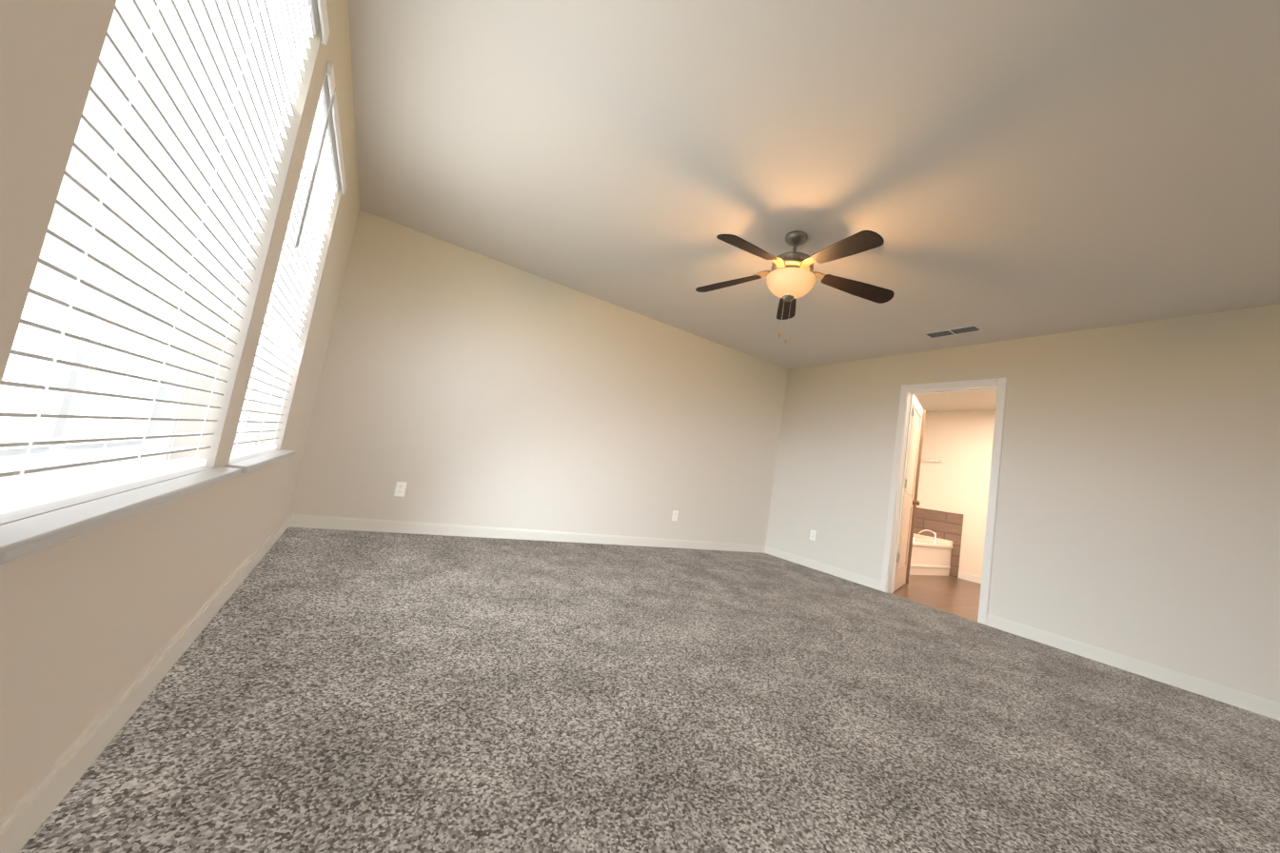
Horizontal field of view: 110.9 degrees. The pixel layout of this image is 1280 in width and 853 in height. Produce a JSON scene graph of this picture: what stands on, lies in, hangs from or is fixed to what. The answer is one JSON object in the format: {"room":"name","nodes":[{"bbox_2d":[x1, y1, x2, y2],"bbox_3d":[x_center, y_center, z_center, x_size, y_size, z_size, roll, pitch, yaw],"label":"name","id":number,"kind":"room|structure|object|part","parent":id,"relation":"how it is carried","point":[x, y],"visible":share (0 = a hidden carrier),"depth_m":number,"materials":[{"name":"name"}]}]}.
{"room":"empty bedroom","nodes":[
{"label":"empty bedroom","id":0,"kind":"room"},
{"bbox_2d":[0,0,359,819],"bbox_3d":[-1.129,-0.487,1.116,0.160,2.440,5.240,12,-6,-31],"label":"wall","id":1,"kind":"structure","parent":0,"point":[93,622],"depth_m":0.94,"materials":[{"name":"beige paint"}]},
{"bbox_2d":[0,205,205,489],"bbox_3d":[-1.045,-0.637,0.948,0.054,1.510,0.985,12,-6,-31],"label":"window","id":2,"kind":"structure","parent":1,"relation":"in","point":[14,456],"depth_m":0.92,"materials":[{"name":"white plastic"}]},
{"bbox_2d":[0,0,329,513],"bbox_3d":[-0.956,-0.621,1.002,0.104,1.508,1.005,12,-6,-31],"label":"window blind","id":3,"kind":"object","parent":2,"relation":"attached to","point":[175,154],"visible":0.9,"depth_m":0.87,"materials":[{"name":"white plastic"}]},
{"bbox_2d":[0,466,241,565],"bbox_3d":[-1.083,0.134,0.927,0.167,0.022,1.085,12,-6,-31],"label":"window sill","id":4,"kind":"structure","parent":1,"relation":"attached to","point":[29,530],"depth_m":0.71,"materials":[{"name":"grey wood"}]},
{"bbox_2d":[0,513,291,852],"bbox_3d":[-1.242,0.682,1.051,0.014,0.092,5.000,12,-6,-31],"label":"baseboard","id":5,"kind":"structure","parent":1,"relation":"attached to","point":[27,815],"depth_m":0.98,"materials":[{"name":"white wood"}]},
{"bbox_2d":[232,346,275,449],"bbox_3d":[-1.643,-0.640,1.933,0.054,1.510,0.980,12,-6,-31],"label":"window","id":6,"kind":"structure","parent":1,"relation":"in","point":[253,416],"depth_m":2.24,"materials":[{"name":"glass"}]},
{"bbox_2d":[224,448,295,472],"bbox_3d":[-1.681,0.131,1.912,0.167,0.022,1.080,12,-6,-31],"label":"window sill","id":7,"kind":"structure","parent":1,"relation":"attached to","point":[246,463],"depth_m":1.76,"materials":[{"name":"grey"}]},
{"bbox_2d":[230,60,346,458],"bbox_3d":[-1.554,-0.624,1.987,0.104,1.508,1.000,12,-6,-31],"label":"window blind","id":8,"kind":"object","parent":1,"relation":"attached to","point":[319,184],"visible":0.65,"depth_m":1.95,"materials":[{"name":"white plastic"}]},
{"bbox_2d":[289,209,787,545],"bbox_3d":[0.946,0.252,5.371,7.940,2.440,0.120,12,-6,-31],"label":"wall","id":9,"kind":"structure","parent":0,"point":[461,385],"depth_m":4.06,"materials":[{"name":"beige paint"}]},
{"bbox_2d":[393,481,406,496],"bbox_3d":[-1.930,0.505,3.553,0.070,0.115,0.008,12,-6,-31],"label":"electrical outlet","id":10,"kind":"object","parent":9,"relation":"attached to","point":[400,489],"visible":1,"depth_m":3.55,"materials":[{"name":"white plastic"}]},
{"bbox_2d":[288,513,765,552],"bbox_3d":[-0.456,1.132,4.445,4.936,0.092,0.014,12,-6,-31],"label":"baseboard","id":11,"kind":"structure","parent":9,"relation":"attached to","point":[344,523],"depth_m":3.93,"materials":[{"name":"white"}]},
{"bbox_2d":[671,510,678,520],"bbox_3d":[0.396,1.005,4.965,0.070,0.115,0.008,12,-6,-31],"label":"electrical outlet","id":12,"kind":"object","parent":9,"relation":"attached to","point":[675,515],"visible":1,"depth_m":4.96,"materials":[{"name":"white plastic"}]},
{"bbox_2d":[19,526,1279,852],"bbox_3d":[0.749,1.216,2.260,5.110,0.100,5.240,12,-6,-31],"label":"floor","id":13,"kind":"structure","parent":0,"point":[318,690],"depth_m":1.49,"materials":[{"name":"grey carpet"}]},
{"bbox_2d":[348,0,1279,411],"bbox_3d":[2.408,-1.005,3.260,8.100,0.100,5.240,12,-6,-31],"label":"ceiling","id":14,"kind":"structure","parent":0,"point":[1001,169],"depth_m":2.13,"materials":[{"name":"beige paint"}]},
{"bbox_2d":[695,230,894,343],"bbox_3d":[0.931,-0.878,2.766,1.248,0.708,1.262,12,-6,-31],"label":"fan","id":15,"kind":"object","parent":14,"relation":"hanging from","point":[792,276],"visible":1,"depth_m":2.73,"materials":[{"name":"brown wood"}]},
{"bbox_3d":[0.951,-0.884,2.803,0.300,0.118,0.300,12,-6,-31],"label":"lamp shade","id":16,"kind":"part","parent":15,"relation":"part of","materials":[{"name":"beige glass"}]},
{"bbox_2d":[922,324,984,338],"bbox_3d":[2.754,-0.833,3.892,0.155,0.008,0.420,12,-6,-31],"label":"ceiling vent","id":17,"kind":"object","parent":14,"relation":"in","point":[954,331],"visible":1,"depth_m":3.88,"materials":[{"name":"white metal"}]},
{"bbox_2d":[916,410,995,576],"bbox_3d":[5.097,0.976,5.938,0.120,2.440,3.220,12,-6,-31],"label":"wall","id":18,"kind":"structure","parent":0,"point":[958,444],"depth_m":6.51,"materials":[{"name":"beige paint"}]},
{"bbox_2d":[913,507,964,577],"bbox_3d":[3.694,1.573,6.377,1.570,0.903,1.018,12,-6,-31],"label":"wall tile","id":19,"kind":"structure","parent":18,"relation":"attached to","point":[944,525],"depth_m":6.55,"materials":[{"name":"brown tile"}]},
{"bbox_2d":[957,571,981,583],"bbox_3d":[3.677,1.866,5.143,2.750,0.092,3.088,12,-6,-31],"label":"baseboard","id":20,"kind":"structure","parent":18,"relation":"attached to","point":[970,577],"depth_m":6.17,"materials":[{"name":"white wood"}]},
{"bbox_2d":[765,303,1279,702],"bbox_3d":[3.147,0.450,3.713,0.120,2.440,5.000,12,-6,-31],"label":"wall","id":21,"kind":"structure","parent":0,"point":[1137,517],"depth_m":3.18,"materials":[{"name":"beige paint"}]},
{"bbox_2d":[809,529,816,540],"bbox_3d":[2.020,1.269,5.149,0.008,0.115,0.070,12,-6,-31],"label":"electrical outlet","id":22,"kind":"object","parent":21,"relation":"attached to","point":[813,535],"visible":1,"depth_m":5.14,"materials":[{"name":"white plastic"}]},
{"bbox_2d":[764,545,880,590],"bbox_3d":[2.008,1.587,5.047,0.014,0.092,1.515,12,-6,-31],"label":"baseboard","id":23,"kind":"structure","parent":21,"relation":"attached to","point":[872,582],"depth_m":4.92,"materials":[{"name":"white wood"}]},
{"bbox_2d":[893,394,925,590],"bbox_3d":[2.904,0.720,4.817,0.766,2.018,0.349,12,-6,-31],"label":"door leaf","id":24,"kind":"structure","parent":21,"relation":"in","point":[911,502],"depth_m":4.86,"materials":[{"name":"beige paint"}]},
{"bbox_2d":[879,377,1007,624],"bbox_3d":[2.845,0.617,4.144,0.146,2.097,0.894,12,-6,-31],"label":"door frame","id":25,"kind":"structure","parent":21,"relation":"attached to","point":[1000,384],"depth_m":4.35,"materials":[{"name":"white wood"}]},
{"bbox_2d":[985,613,1279,720],"bbox_3d":[3.532,1.594,2.534,0.014,0.092,2.579,12,-6,-31],"label":"baseboard","id":26,"kind":"structure","parent":21,"relation":"attached to","point":[1266,707],"depth_m":2.88,"materials":[{"name":"white wood"}]},
{"label":"outside","id":27,"kind":"structure","parent":0,"visible":0},
{"bbox_2d":[0,197,262,450],"bbox_3d":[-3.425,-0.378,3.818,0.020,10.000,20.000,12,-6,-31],"label":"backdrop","id":28,"kind":"structure","parent":27,"point":[101,401],"depth_m":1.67,"materials":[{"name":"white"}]},
{"bbox_2d":[886,574,981,621],"bbox_3d":[4.182,1.962,4.275,2.990,0.100,5.120,12,-6,-31],"label":"floor","id":29,"kind":"structure","parent":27,"point":[955,596],"depth_m":4.75,"materials":[{"name":"brown wood"}]},
{"bbox_2d":[909,529,953,575],"bbox_3d":[3.658,1.718,6.399,1.526,0.610,0.916,12,-6,-31],"label":"bathtub","id":30,"kind":"object","parent":29,"relation":"on","point":[931,555],"visible":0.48,"depth_m":6.16,"materials":[{"name":"white ceramic"}]}
]}

